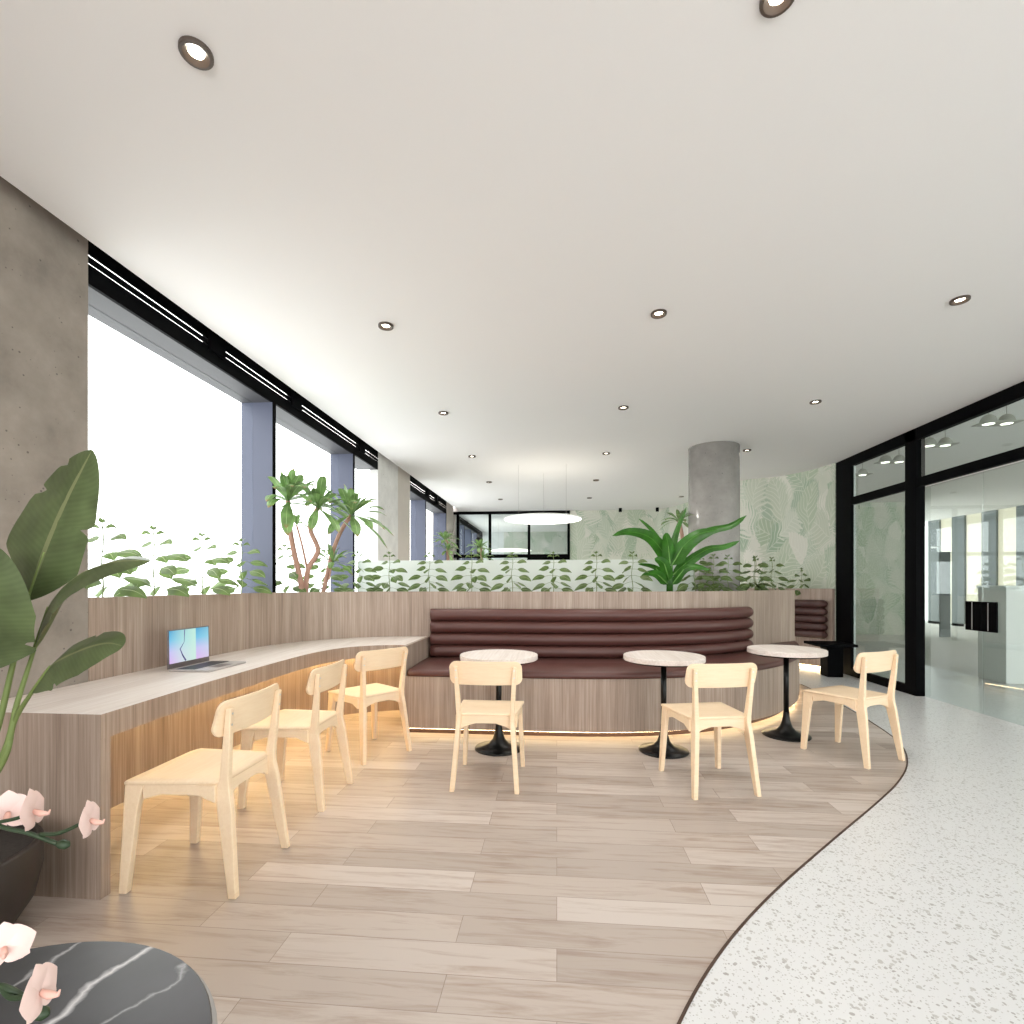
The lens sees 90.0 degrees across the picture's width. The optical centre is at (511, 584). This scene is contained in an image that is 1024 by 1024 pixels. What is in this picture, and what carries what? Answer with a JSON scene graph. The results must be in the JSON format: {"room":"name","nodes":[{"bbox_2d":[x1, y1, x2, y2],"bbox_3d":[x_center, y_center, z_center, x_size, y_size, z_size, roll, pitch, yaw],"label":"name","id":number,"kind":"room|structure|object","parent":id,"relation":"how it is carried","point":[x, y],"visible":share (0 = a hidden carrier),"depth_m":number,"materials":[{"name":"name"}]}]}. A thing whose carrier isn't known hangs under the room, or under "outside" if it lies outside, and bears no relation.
{"room":"common room","nodes":[
{"label":"common room","id":0,"kind":"room"},
{"bbox_2d":[0,176,87,699],"bbox_3d":[-2.673,-0.350,-0.262,0.320,3.200,6.013,0,0,5],"label":"wall","id":1,"kind":"structure","parent":0,"point":[44,260],"depth_m":2.46,"materials":[{"name":"concrete"}]},
{"bbox_2d":[88,286,275,592],"bbox_3d":[-2.316,-0.675,3.642,0.290,1.950,1.827,0,0,5],"label":"window","id":2,"kind":"structure","parent":1,"relation":"in","point":[258,414],"depth_m":4.49,"materials":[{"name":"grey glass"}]},
{"bbox_2d":[88,240,377,469],"bbox_3d":[-2.073,-1.740,4.926,0.052,0.280,4.427,0,0,5],"label":"air vent","id":3,"kind":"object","parent":1,"relation":"attached to","point":[213,349],"depth_m":3.62,"materials":[{"name":"black metal"}]},
{"bbox_2d":[370,452,397,560],"bbox_3d":[-1.886,-0.350,7.583,0.120,3.200,0.900,0,0,5],"label":"wall pier","id":4,"kind":"object","parent":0,"point":[384,480],"visible":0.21,"depth_m":7.40,"materials":[{"name":"paint"}]},
{"bbox_2d":[398,466,409,560],"bbox_3d":[-1.818,-0.350,8.360,0.120,3.200,0.660,0,0,5],"label":"wall panel","id":5,"kind":"object","parent":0,"point":[403,476],"depth_m":8.32,"materials":[{"name":"white paint"}]},
{"bbox_2d":[441,501,452,559],"bbox_3d":[-1.605,-0.350,11.950,0.320,3.200,0.770,0,0,5],"label":"wall pier","id":6,"kind":"object","parent":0,"point":[449,508],"depth_m":11.88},
{"bbox_2d":[453,514,455,559],"bbox_3d":[-1.549,-0.250,12.583,0.320,3.000,0.400,0,0,5],"label":"wall","id":7,"kind":"structure","parent":0,"point":[454,516],"depth_m":12.46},
{"bbox_2d":[459,522,464,559],"bbox_3d":[-1.471,-0.675,13.304,0.290,1.950,1.050,0,0,5],"label":"window","id":8,"kind":"structure","parent":7,"relation":"in","point":[461,526],"depth_m":13.77,"materials":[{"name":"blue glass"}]},
{"bbox_2d":[459,516,481,535],"bbox_3d":[-1.195,-1.740,14.961,0.052,0.280,4.400,0,0,5],"label":"trim","id":9,"kind":"structure","parent":7,"relation":"attached to","point":[462,521],"depth_m":14.60,"materials":[{"name":"black metal"}]},
{"bbox_2d":[14,684,905,1023],"bbox_3d":[0.100,1.250,1.999,6.250,0.001,11.000,0,0,5],"label":"floor","id":10,"kind":"structure","parent":0,"point":[600,891],"depth_m":2.21,"materials":[{"name":"brown wood"}]},
{"bbox_2d":[0,823,43,924],"bbox_3d":[-1.949,1.081,1.706,0.576,0.338,0.576,0,0,5],"label":"bowl planter","id":11,"kind":"object","parent":10,"relation":"on","point":[21,856],"visible":0.75,"depth_m":1.76,"materials":[{"name":"ceramic"}]},
{"bbox_2d":[0,450,150,772],"bbox_3d":[-1.483,0.240,1.582,1.011,1.357,0.227,0,0,17],"label":"plant","id":12,"kind":"object","parent":11,"relation":"on","point":[46,545],"visible":1,"depth_m":1.62,"materials":[{"name":"green plant"}]},
{"bbox_2d":[0,941,217,1023],"bbox_3d":[-0.915,1.024,0.723,0.868,0.452,0.868,0,0,5],"label":"coffee table","id":13,"kind":"object","parent":10,"relation":"on","point":[99,982],"visible":0.89,"depth_m":1.02,"materials":[{"name":"black stone"}]},
{"bbox_2d":[0,789,104,1023],"bbox_3d":[-0.875,0.598,0.873,0.610,0.400,0.339,0,0,12],"label":"orchid","id":14,"kind":"object","parent":13,"relation":"on","point":[16,940],"visible":1,"depth_m":0.71,"materials":[{"name":"pink plant"}]},
{"bbox_2d":[119,683,289,898],"bbox_3d":[-1.324,0.859,2.260,0.496,0.782,0.448,0,0,5],"label":"cafe chair","id":15,"kind":"object","parent":10,"relation":"on","point":[213,775],"visible":1,"depth_m":2.10,"materials":[{"name":"brown wood"}]},
{"bbox_2d":[0,636,426,899],"bbox_3d":[-1.577,0.883,3.601,1.195,0.734,3.140,0,0,5],"label":"counter","id":16,"kind":"object","parent":10,"relation":"on","point":[60,750],"depth_m":2.06,"materials":[{"name":"brown wood"}]},
{"bbox_2d":[167,626,245,671],"bbox_3d":[-1.893,0.394,3.192,0.267,0.245,0.360,0,0,5],"label":"laptop","id":17,"kind":"object","parent":16,"relation":"on","point":[185,646],"visible":1,"depth_m":3.17,"materials":[{"name":"grey"}]},
{"bbox_2d":[0,636,426,739],"bbox_3d":[-1.577,0.566,3.601,1.195,0.100,3.140,0,0,5],"label":"countertop","id":18,"kind":"structure","parent":16,"relation":"on","point":[100,709],"depth_m":2.56,"materials":[{"name":"white wood"}]},
{"bbox_2d":[237,659,352,811],"bbox_3d":[-1.263,0.859,3.040,0.496,0.782,0.448,0,0,5],"label":"cafe chair","id":19,"kind":"object","parent":10,"relation":"on","point":[306,726],"visible":0.91,"depth_m":2.88,"materials":[{"name":"brown wood"}]},
{"bbox_2d":[326,647,411,765],"bbox_3d":[-1.075,0.859,3.849,0.496,0.782,0.448,0,0,41],"label":"cafe chair","id":20,"kind":"object","parent":10,"relation":"on","point":[362,696],"visible":0.97,"depth_m":3.77,"materials":[{"name":"brown wood"}]},
{"bbox_2d":[88,590,794,808],"bbox_3d":[0.019,0.660,5.749,7.225,1.180,2.859,0,0,-31],"label":"partition wall","id":21,"kind":"structure","parent":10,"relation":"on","point":[236,621],"depth_m":4.50,"materials":[{"name":"brown wood"}]},
{"bbox_2d":[85,518,151,598],"bbox_3d":[-2.325,-0.124,2.895,0.469,0.508,0.437,0,0,5],"label":"leafy shrub","id":22,"kind":"object","parent":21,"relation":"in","point":[131,591],"visible":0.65,"depth_m":2.92,"materials":[{"name":"green plant"}]},
{"bbox_2d":[113,525,196,596],"bbox_3d":[-2.294,-0.124,3.263,0.469,0.508,0.437,0,0,14],"label":"leafy shrub","id":23,"kind":"object","parent":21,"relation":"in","point":[169,571],"visible":0.83,"depth_m":3.27,"materials":[{"name":"green plant"}]},
{"bbox_2d":[167,532,239,595],"bbox_3d":[-2.257,-0.124,3.712,0.469,0.508,0.437,0,0,22],"label":"leafy shrub","id":24,"kind":"object","parent":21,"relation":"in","point":[214,572],"visible":0.83,"depth_m":3.71,"materials":[{"name":"green plant"}]},
{"bbox_2d":[208,538,271,593],"bbox_3d":[-2.212,-0.124,4.170,0.469,0.508,0.437,0,0,-3],"label":"leafy shrub","id":25,"kind":"object","parent":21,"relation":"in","point":[259,573],"visible":0.85,"depth_m":4.18,"materials":[{"name":"green plant"}]},
{"bbox_2d":[276,544,311,591],"bbox_3d":[-2.125,-0.124,4.764,0.469,0.508,0.437,0,0,26],"label":"leafy shrub","id":26,"kind":"object","parent":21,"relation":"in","point":[292,575],"visible":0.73,"depth_m":4.77,"materials":[{"name":"green plant"}]},
{"bbox_2d":[303,549,346,591],"bbox_3d":[-1.905,-0.102,5.177,0.469,0.508,0.437,0,0,3],"label":"leafy shrub","id":27,"kind":"object","parent":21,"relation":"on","point":[314,567],"visible":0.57,"depth_m":5.18,"materials":[{"name":"green plant"}]},
{"bbox_2d":[265,468,393,591],"bbox_3d":[-1.589,-0.417,4.677,0.860,1.178,1.234,0,0,5],"label":"tree","id":28,"kind":"object","parent":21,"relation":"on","point":[290,485],"visible":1,"depth_m":4.60,"materials":[{"name":"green plant"}]},
{"bbox_2d":[339,551,376,591],"bbox_3d":[-1.635,-0.102,5.404,0.469,0.508,0.437,0,0,12],"label":"leafy shrub","id":29,"kind":"object","parent":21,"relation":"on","point":[367,577],"visible":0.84,"depth_m":5.40,"materials":[{"name":"green plant"}]},
{"bbox_2d":[368,551,409,591],"bbox_3d":[-1.327,-0.102,5.508,0.469,0.508,0.437,0,0,27],"label":"leafy shrub","id":30,"kind":"object","parent":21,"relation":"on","point":[394,579],"visible":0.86,"depth_m":5.50,"materials":[{"name":"green plant"}]},
{"bbox_2d":[408,552,448,590],"bbox_3d":[-0.899,-0.102,5.540,0.469,0.508,0.437,0,0,5],"label":"leafy shrub","id":31,"kind":"object","parent":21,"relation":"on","point":[414,577],"visible":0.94,"depth_m":5.54,"materials":[{"name":"green plant"}]},
{"bbox_2d":[451,552,490,590],"bbox_3d":[-0.443,-0.102,5.521,0.469,0.508,0.437,0,0,28],"label":"leafy shrub","id":32,"kind":"object","parent":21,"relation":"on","point":[458,587],"visible":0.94,"depth_m":5.52,"materials":[{"name":"green plant"}]},
{"bbox_2d":[491,552,531,591],"bbox_3d":[-0.001,-0.102,5.492,0.469,0.508,0.437,0,0,8],"label":"leafy shrub","id":33,"kind":"object","parent":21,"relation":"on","point":[522,577],"visible":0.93,"depth_m":5.49,"materials":[{"name":"green plant"}]},
{"bbox_2d":[532,551,573,591],"bbox_3d":[0.437,-0.102,5.474,0.469,0.508,0.437,0,0,27],"label":"leafy shrub","id":34,"kind":"object","parent":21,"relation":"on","point":[544,568],"visible":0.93,"depth_m":5.47,"materials":[{"name":"green plant"}]},
{"bbox_2d":[574,551,616,591],"bbox_3d":[0.890,-0.102,5.434,0.469,0.508,0.437,0,0,25],"label":"leafy shrub","id":35,"kind":"object","parent":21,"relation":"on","point":[606,577],"visible":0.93,"depth_m":5.43,"materials":[{"name":"green plant"}]},
{"bbox_2d":[612,551,652,591],"bbox_3d":[1.281,-0.102,5.450,0.469,0.508,0.437,0,0,9],"label":"leafy shrub","id":36,"kind":"object","parent":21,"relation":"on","point":[643,577],"visible":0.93,"depth_m":5.45,"materials":[{"name":"green plant"}]},
{"bbox_2d":[661,509,691,538],"bbox_3d":[2.153,-0.412,6.601,0.508,1.130,0.505,0,0,27],"label":"tree","id":37,"kind":"object","parent":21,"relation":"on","point":[678,514],"visible":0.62,"depth_m":6.58,"materials":[{"name":"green plant"}]},
{"bbox_2d":[612,508,746,590],"bbox_3d":[1.863,-0.363,5.661,1.620,1.032,0.413,0,0,-3],"label":"leaf plant","id":38,"kind":"object","parent":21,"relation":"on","point":[669,552],"visible":0.98,"depth_m":5.63,"materials":[{"name":"green plant"}]},
{"bbox_2d":[676,560,713,590],"bbox_3d":[2.038,-0.102,5.696,0.469,0.508,0.437,0,0,-11],"label":"leafy shrub","id":39,"kind":"object","parent":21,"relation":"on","point":[683,586],"visible":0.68,"depth_m":5.70,"materials":[{"name":"green plant"}]},
{"bbox_2d":[695,558,718,590],"bbox_3d":[2.267,-0.102,6.167,0.469,0.508,0.437,0,0,10],"label":"leafy shrub","id":40,"kind":"object","parent":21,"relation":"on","point":[710,572],"visible":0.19,"depth_m":6.17,"materials":[{"name":"green plant"}]},
{"bbox_2d":[692,554,732,590],"bbox_3d":[2.322,-0.102,5.911,0.469,0.508,0.437,0,0,24],"label":"leafy shrub","id":41,"kind":"object","parent":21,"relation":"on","point":[726,578],"visible":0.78,"depth_m":5.91,"materials":[{"name":"green plant"}]},
{"bbox_2d":[709,555,746,590],"bbox_3d":[2.558,-0.102,6.071,0.469,0.508,0.437,0,0,19],"label":"leafy shrub","id":42,"kind":"object","parent":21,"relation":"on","point":[740,578],"visible":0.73,"depth_m":6.07,"materials":[{"name":"green plant"}]},
{"bbox_2d":[739,555,773,590],"bbox_3d":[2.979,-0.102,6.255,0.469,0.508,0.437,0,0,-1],"label":"leafy shrub","id":43,"kind":"object","parent":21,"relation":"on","point":[745,586],"visible":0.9,"depth_m":6.26,"materials":[{"name":"green plant"}]},
{"bbox_2d":[755,557,789,589],"bbox_3d":[3.325,-0.102,6.546,0.469,0.508,0.437,0,0,1],"label":"leafy shrub","id":44,"kind":"object","parent":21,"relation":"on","point":[761,585],"visible":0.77,"depth_m":6.55,"materials":[{"name":"green plant"}]},
{"bbox_2d":[449,661,524,794],"bbox_3d":[-0.146,0.859,3.308,0.448,0.782,0.496,0,0,5],"label":"cafe chair","id":45,"kind":"object","parent":10,"relation":"on","point":[509,714],"visible":1,"depth_m":3.12,"materials":[{"name":"brown wood"}]},
{"bbox_2d":[460,649,537,755],"bbox_3d":[-0.100,0.890,3.904,0.592,0.719,0.592,0,0,5],"label":"cafe table","id":46,"kind":"object","parent":10,"relation":"on","point":[498,746],"visible":0.77,"depth_m":3.83,"materials":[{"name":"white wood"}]},
{"bbox_2d":[358,559,694,591],"bbox_3d":[0.118,0.476,6.221,4.090,1.547,0.015,0,0,5],"label":"glass screen","id":47,"kind":"object","parent":10,"relation":"on","point":[494,567],"visible":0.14,"depth_m":6.22,"materials":[{"name":"white"}]},
{"bbox_2d":[402,606,798,736],"bbox_3d":[1.436,0.744,5.009,4.934,1.012,1.561,0,0,-17],"label":"banquette","id":48,"kind":"object","parent":10,"relation":"on","point":[580,683],"visible":0.83,"depth_m":4.61,"materials":[{"name":"brown leather"}]},
{"bbox_2d":[408,641,798,678],"bbox_3d":[1.460,0.734,5.002,4.884,0.059,1.535,0,0,-17],"label":"seat cushion","id":49,"kind":"object","parent":48,"relation":"on","point":[430,666],"depth_m":4.46,"materials":[{"name":"brown leather"}]},
{"bbox_2d":[623,650,705,758],"bbox_3d":[1.140,0.890,3.847,0.592,0.719,0.592,0,0,5],"label":"cafe table","id":50,"kind":"object","parent":10,"relation":"on","point":[663,659],"visible":0.76,"depth_m":3.78,"materials":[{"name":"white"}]},
{"bbox_2d":[659,663,760,799],"bbox_3d":[1.231,0.859,3.233,0.448,0.782,0.496,0,0,-7],"label":"cafe chair","id":51,"kind":"object","parent":10,"relation":"on","point":[696,716],"visible":1,"depth_m":3.05,"materials":[{"name":"brown wood"}]},
{"bbox_2d":[747,645,827,741],"bbox_3d":[2.270,0.890,4.238,0.592,0.719,0.592,0,0,5],"label":"cafe table","id":52,"kind":"object","parent":10,"relation":"on","point":[785,731],"visible":0.98,"depth_m":4.18,"materials":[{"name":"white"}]},
{"bbox_2d":[800,650,904,768],"bbox_3d":[2.496,0.859,3.767,0.448,0.782,0.496,0,0,-24],"label":"cafe chair","id":53,"kind":"object","parent":10,"relation":"on","point":[859,699],"visible":1,"depth_m":3.64,"materials":[{"name":"brown wood"}]},
{"bbox_2d":[0,0,1023,531],"bbox_3d":[1.184,-1.810,6.823,7.170,0.120,20.800,0,0,5],"label":"ceiling","id":54,"kind":"structure","parent":0,"point":[805,194],"depth_m":2.38,"materials":[{"name":"white paint"}]},
{"bbox_2d":[178,35,213,70],"bbox_3d":[-1.037,-1.743,1.682,0.101,0.014,0.101,0,0,5],"label":"recessed light","id":55,"kind":"object","parent":54,"relation":"in","point":[193,55],"visible":1,"depth_m":1.68,"materials":[{"name":"brown metal"}]},
{"bbox_2d":[378,322,392,330],"bbox_3d":[-0.852,-1.743,3.457,0.101,0.014,0.101,0,0,5],"label":"recessed light","id":56,"kind":"object","parent":54,"relation":"in","point":[386,326],"visible":1,"depth_m":3.46,"materials":[{"name":"brown metal"}]},
{"bbox_2d":[438,411,447,414],"bbox_3d":[-0.699,-1.743,5.211,0.101,0.014,0.101,0,0,5],"label":"recessed light","id":57,"kind":"object","parent":54,"relation":"in","point":[439,412],"visible":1,"depth_m":5.20,"materials":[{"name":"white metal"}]},
{"bbox_2d":[491,548,530,551],"bbox_3d":[-0.023,-1.359,14.658,1.160,0.782,1.160,0,0,5],"label":"pendant lamp","id":58,"kind":"object","parent":54,"relation":"hanging from","point":[503,549],"visible":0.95,"depth_m":14.58,"materials":[{"name":"white paint"}]},
{"bbox_2d":[504,513,581,523],"bbox_3d":[0.459,-1.359,7.659,1.160,0.782,1.160,0,0,5],"label":"pendant lamp","id":59,"kind":"object","parent":54,"relation":"hanging from","point":[529,518],"visible":1,"depth_m":7.51,"materials":[{"name":"white paint"}]},
{"bbox_2d":[618,405,628,409],"bbox_3d":[1.100,-1.743,5.053,0.101,0.014,0.101,0,0,5],"label":"recessed light","id":60,"kind":"object","parent":54,"relation":"in","point":[624,407],"visible":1,"depth_m":5.05,"materials":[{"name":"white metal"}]},
{"bbox_2d":[651,309,666,318],"bbox_3d":[0.946,-1.743,3.300,0.101,0.014,0.101,0,0,5],"label":"recessed light","id":61,"kind":"object","parent":54,"relation":"in","point":[658,313],"visible":1,"depth_m":3.30,"materials":[{"name":"brown metal"}]},
{"bbox_2d":[759,0,793,17],"bbox_3d":[0.791,-1.743,1.522,0.101,0.014,0.101,0,0,5],"label":"recessed light","id":62,"kind":"object","parent":54,"relation":"in","point":[767,8],"visible":1,"depth_m":1.55,"materials":[{"name":"brown metal"}]},
{"bbox_2d":[809,400,821,404],"bbox_3d":[2.903,-1.743,4.896,0.101,0.014,0.101,0,0,5],"label":"recessed light","id":63,"kind":"object","parent":54,"relation":"in","point":[813,402],"visible":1,"depth_m":4.89,"materials":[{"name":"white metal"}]},
{"bbox_2d":[949,295,970,305],"bbox_3d":[2.749,-1.743,3.142,0.101,0.014,0.101,0,0,5],"label":"recessed light","id":64,"kind":"object","parent":54,"relation":"in","point":[962,299],"visible":1,"depth_m":3.14,"materials":[{"name":"brown metal"}]},
{"bbox_2d":[477,532,566,559],"bbox_3d":[2.133,-0.250,16.918,6.900,3.000,0.080,0,0,5],"label":"wall","id":65,"kind":"structure","parent":0,"point":[540,542],"depth_m":17.02,"materials":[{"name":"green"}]},
{"bbox_2d":[570,463,835,666],"bbox_3d":[3.673,-0.250,10.213,1.626,3.000,5.884,0,0,-34],"label":"wall","id":66,"kind":"structure","parent":0,"point":[790,519],"depth_m":8.36,"materials":[{"name":"green paper"}]},
{"bbox_2d":[453,510,569,559],"bbox_3d":[-0.017,-0.250,12.258,2.790,3.000,0.100,0,0,5],"label":"window","id":67,"kind":"structure","parent":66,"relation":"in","point":[528,556],"depth_m":12.20,"materials":[{"name":"black metal"}]},
{"bbox_2d":[836,381,1023,695],"bbox_3d":[4.220,-0.250,1.769,0.100,3.000,11.260,0,0,5],"label":"door frame","id":68,"kind":"structure","parent":66,"relation":"in","point":[913,440],"depth_m":5.81,"materials":[{"name":"black metal"}]},
{"bbox_2d":[965,601,997,632],"bbox_3d":[4.172,0.080,0.938,0.036,2.329,9.595,0,0,5],"label":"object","id":69,"kind":"structure","parent":68,"relation":"attached to","point":[979,616],"depth_m":4.91,"materials":[{"name":"black glass"}]},
{"bbox_2d":[688,441,739,590],"bbox_3d":[2.581,-0.250,6.550,0.616,3.000,0.616,0,0,5],"label":"wall column","id":70,"kind":"structure","parent":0,"point":[713,467],"depth_m":6.28,"materials":[{"name":"concrete"}]},
{"bbox_2d":[681,650,1023,1023],"bbox_3d":[1.895,1.250,7.313,8.900,0.001,21.900,0,0,5],"label":"floor","id":71,"kind":"structure","parent":0,"point":[914,913],"depth_m":2.02,"materials":[{"name":"white stone"}]},
{"bbox_2d":[428,530,460,559],"bbox_3d":[-1.118,0.168,8.581,0.592,2.166,0.537,0,0,5],"label":"tree","id":72,"kind":"object","parent":71,"relation":"on","point":[445,536],"visible":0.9,"depth_m":8.55,"materials":[{"name":"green plant"}]},
{"bbox_2d":[467,539,492,559],"bbox_3d":[-0.547,0.223,8.997,0.568,2.054,0.543,0,0,30],"label":"tree","id":73,"kind":"object","parent":71,"relation":"on","point":[479,544],"visible":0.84,"depth_m":8.96,"materials":[{"name":"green plant"}]},
{"bbox_2d":[747,588,834,667],"bbox_3d":[4.175,0.645,7.852,0.245,1.170,1.380,0,0,-43],"label":"banquette","id":74,"kind":"object","parent":71,"relation":"on","point":[814,608],"visible":0.38,"depth_m":7.53,"materials":[{"name":"brown leather"}]},
{"bbox_2d":[787,568,810,595],"bbox_3d":[4.424,-0.004,7.808,0.469,0.508,0.437,0,0,-35],"label":"leafy shrub","id":75,"kind":"object","parent":74,"relation":"on","point":[797,592],"visible":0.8,"depth_m":7.80,"materials":[{"name":"green plant"}]},
{"bbox_2d":[677,684,907,1023],"bbox_3d":[1.241,1.248,1.641,1.352,0.003,10.640,0,0,24],"label":"trim","id":76,"kind":"structure","parent":71,"relation":"on","point":[754,911],"depth_m":2.03,"materials":[{"name":"brown metal"}]},
{"bbox_2d":[804,641,857,676],"bbox_3d":[4.346,1.022,6.998,0.480,0.455,0.460,0,0,5],"label":"side table","id":77,"kind":"object","parent":71,"relation":"on","point":[831,665],"visible":1,"depth_m":6.90,"materials":[{"name":"black metal"}]},
{"bbox_2d":[854,466,855,663],"bbox_3d":[5.402,-0.400,12.979,0.100,3.300,11.200,0,0,5],"label":"wall","id":78,"kind":"structure","parent":0,"point":[854,466],"depth_m":7.40,"materials":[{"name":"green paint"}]},
{"bbox_2d":[856,502,904,634],"bbox_3d":[7.755,-0.400,12.913,4.600,3.300,0.080,0,0,5],"label":"wall","id":79,"kind":"structure","parent":0,"point":[880,526],"depth_m":12.75,"materials":[{"name":"green paper"}]},
{"bbox_2d":[928,519,940,623],"bbox_3d":[13.509,-0.400,16.375,0.060,3.300,0.480,0,0,5],"label":"pier","id":80,"kind":"object","parent":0,"point":[934,527],"visible":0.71,"depth_m":16.37,"materials":[{"name":"grey"}]},
{"bbox_2d":[856,399,1023,526],"bbox_3d":[9.271,-2.100,7.470,8.830,0.100,23.500,0,0,5],"label":"ceiling","id":81,"kind":"structure","parent":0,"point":[1000,487],"depth_m":9.63,"materials":[{"name":"white paint"}]},
{"bbox_2d":[856,463,872,475],"bbox_3d":[5.677,-1.925,8.437,0.400,0.251,0.200,0,0,5],"label":"lamp","id":82,"kind":"object","parent":81,"relation":"attached to","point":[862,472],"visible":0.53,"depth_m":8.38,"materials":[{"name":"grey metal"}]},
{"bbox_2d":[874,454,904,463],"bbox_3d":[5.598,-1.925,7.541,0.400,0.251,0.200,0,0,5],"label":"lamp","id":83,"kind":"object","parent":81,"relation":"attached to","point":[885,459],"visible":0.94,"depth_m":7.49,"materials":[{"name":"grey metal"}]},
{"bbox_2d":[925,430,959,447],"bbox_3d":[5.520,-1.925,6.644,0.400,0.251,0.200,0,0,5],"label":"lamp","id":84,"kind":"object","parent":81,"relation":"attached to","point":[930,442],"visible":0.89,"depth_m":6.60,"materials":[{"name":"grey metal"}]},
{"bbox_2d":[941,518,951,622],"bbox_3d":[13.514,-0.440,16.063,0.005,3.220,1.100,0,0,5],"label":"blind window","id":85,"kind":"structure","parent":81,"relation":"hanging from","point":[946,524],"depth_m":15.87,"materials":[{"name":"beige"}]},
{"bbox_2d":[966,513,980,600],"bbox_3d":[13.427,-0.440,15.067,0.005,3.220,1.100,0,0,5],"label":"blind window","id":86,"kind":"structure","parent":81,"relation":"hanging from","point":[973,521],"depth_m":14.88,"materials":[{"name":"beige"}]},
{"bbox_2d":[971,406,1023,426],"bbox_3d":[5.441,-1.925,5.738,0.400,0.251,0.200,0,0,5],"label":"lamp","id":87,"kind":"object","parent":81,"relation":"attached to","point":[989,420],"visible":1,"depth_m":5.70,"materials":[{"name":"grey metal"}]},
{"bbox_2d":[998,507,1015,585],"bbox_3d":[13.331,-0.440,13.971,0.005,3.220,1.100,0,0,5],"label":"blind window","id":88,"kind":"structure","parent":81,"relation":"hanging from","point":[1006,517],"depth_m":13.75,"materials":[{"name":"beige"}]},
{"bbox_2d":[856,552,1023,685],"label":"wall","id":89,"kind":"structure","parent":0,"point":[958,652],"depth_m":11.23,"materials":[{"name":"white"}]},
{"bbox_2d":[976,586,1023,683],"bbox_3d":[7.128,0.632,6.604,1.770,1.235,0.460,0,0,5],"label":"reception desk","id":90,"kind":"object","parent":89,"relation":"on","point":[1000,654],"depth_m":6.49,"materials":[{"name":"white paint"}]},
{"bbox_2d":[925,619,964,626],"bbox_3d":[12.823,1.210,7.160,0.300,0.080,23.500,0,0,5],"label":"sill","id":91,"kind":"structure","parent":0,"point":[926,621],"depth_m":16.20,"materials":[{"name":"white paint"}]},
{"bbox_2d":[952,515,965,626],"bbox_3d":[13.421,-0.400,15.379,0.060,3.300,0.480,0,0,5],"label":"pier","id":92,"kind":"object","parent":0,"point":[958,522],"visible":0.93,"depth_m":15.35,"materials":[{"name":"grey"}]},
{"bbox_2d":[981,510,997,585],"bbox_3d":[13.326,-0.400,14.283,0.060,3.300,0.480,0,0,5],"label":"pier","id":93,"kind":"object","parent":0,"point":[989,519],"visible":0.64,"depth_m":14.25,"materials":[{"name":"grey"}]},
{"bbox_2d":[1016,505,1023,585],"bbox_3d":[13.230,-0.400,13.187,0.060,3.300,0.480,0,0,5],"label":"pier","id":94,"kind":"object","parent":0,"point":[1019,509],"visible":0.6,"depth_m":13.30,"materials":[{"name":"grey"}]},
{"bbox_3d":[-2.059,0.775,7.565,0.180,0.950,9.687,0,0,5],"label":"sill","id":95,"kind":"structure","parent":0,"visible":0},
{"bbox_2d":[276,406,354,591],"bbox_3d":[-2.159,-0.675,5.439,0.290,1.950,1.780,0,0,5],"label":"window","id":96,"kind":"structure","parent":95,"relation":"attached to","point":[342,462],"depth_m":6.27,"materials":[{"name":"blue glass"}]},
{"bbox_2d":[355,456,375,469],"bbox_3d":[-1.992,-0.675,7.482,0.268,1.950,2.320,0,0,5],"label":"window","id":97,"kind":"structure","parent":95,"relation":"attached to","point":[359,464],"depth_m":6.88,"materials":[{"name":"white glass"}]},
{"bbox_2d":[410,475,445,559],"bbox_3d":[-1.743,-0.790,10.130,0.302,2.180,2.880,0,0,5],"label":"window","id":98,"kind":"structure","parent":95,"relation":"attached to","point":[418,505],"depth_m":9.72,"materials":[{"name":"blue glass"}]},
{"bbox_2d":[426,501,445,559],"bbox_3d":[-1.702,-0.675,10.669,0.290,1.950,1.800,0,0,5],"label":"window","id":99,"kind":"structure","parent":95,"relation":"attached to","point":[439,517],"depth_m":11.52,"materials":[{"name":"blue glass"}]},
{"bbox_3d":[-1.427,0.775,14.781,0.180,0.950,4.800,0,0,5],"label":"sill","id":100,"kind":"structure","parent":0,"visible":0},
{"bbox_2d":[465,526,470,559],"bbox_3d":[-1.377,-0.675,14.375,0.290,1.950,1.100,0,0,5],"label":"window","id":101,"kind":"structure","parent":100,"relation":"attached to","point":[467,530],"depth_m":14.87,"materials":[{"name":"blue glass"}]},
{"bbox_2d":[471,530,476,559],"bbox_3d":[-1.282,-0.675,15.471,0.290,1.950,1.100,0,0,5],"label":"window","id":102,"kind":"structure","parent":100,"relation":"attached to","point":[473,534],"depth_m":15.96,"materials":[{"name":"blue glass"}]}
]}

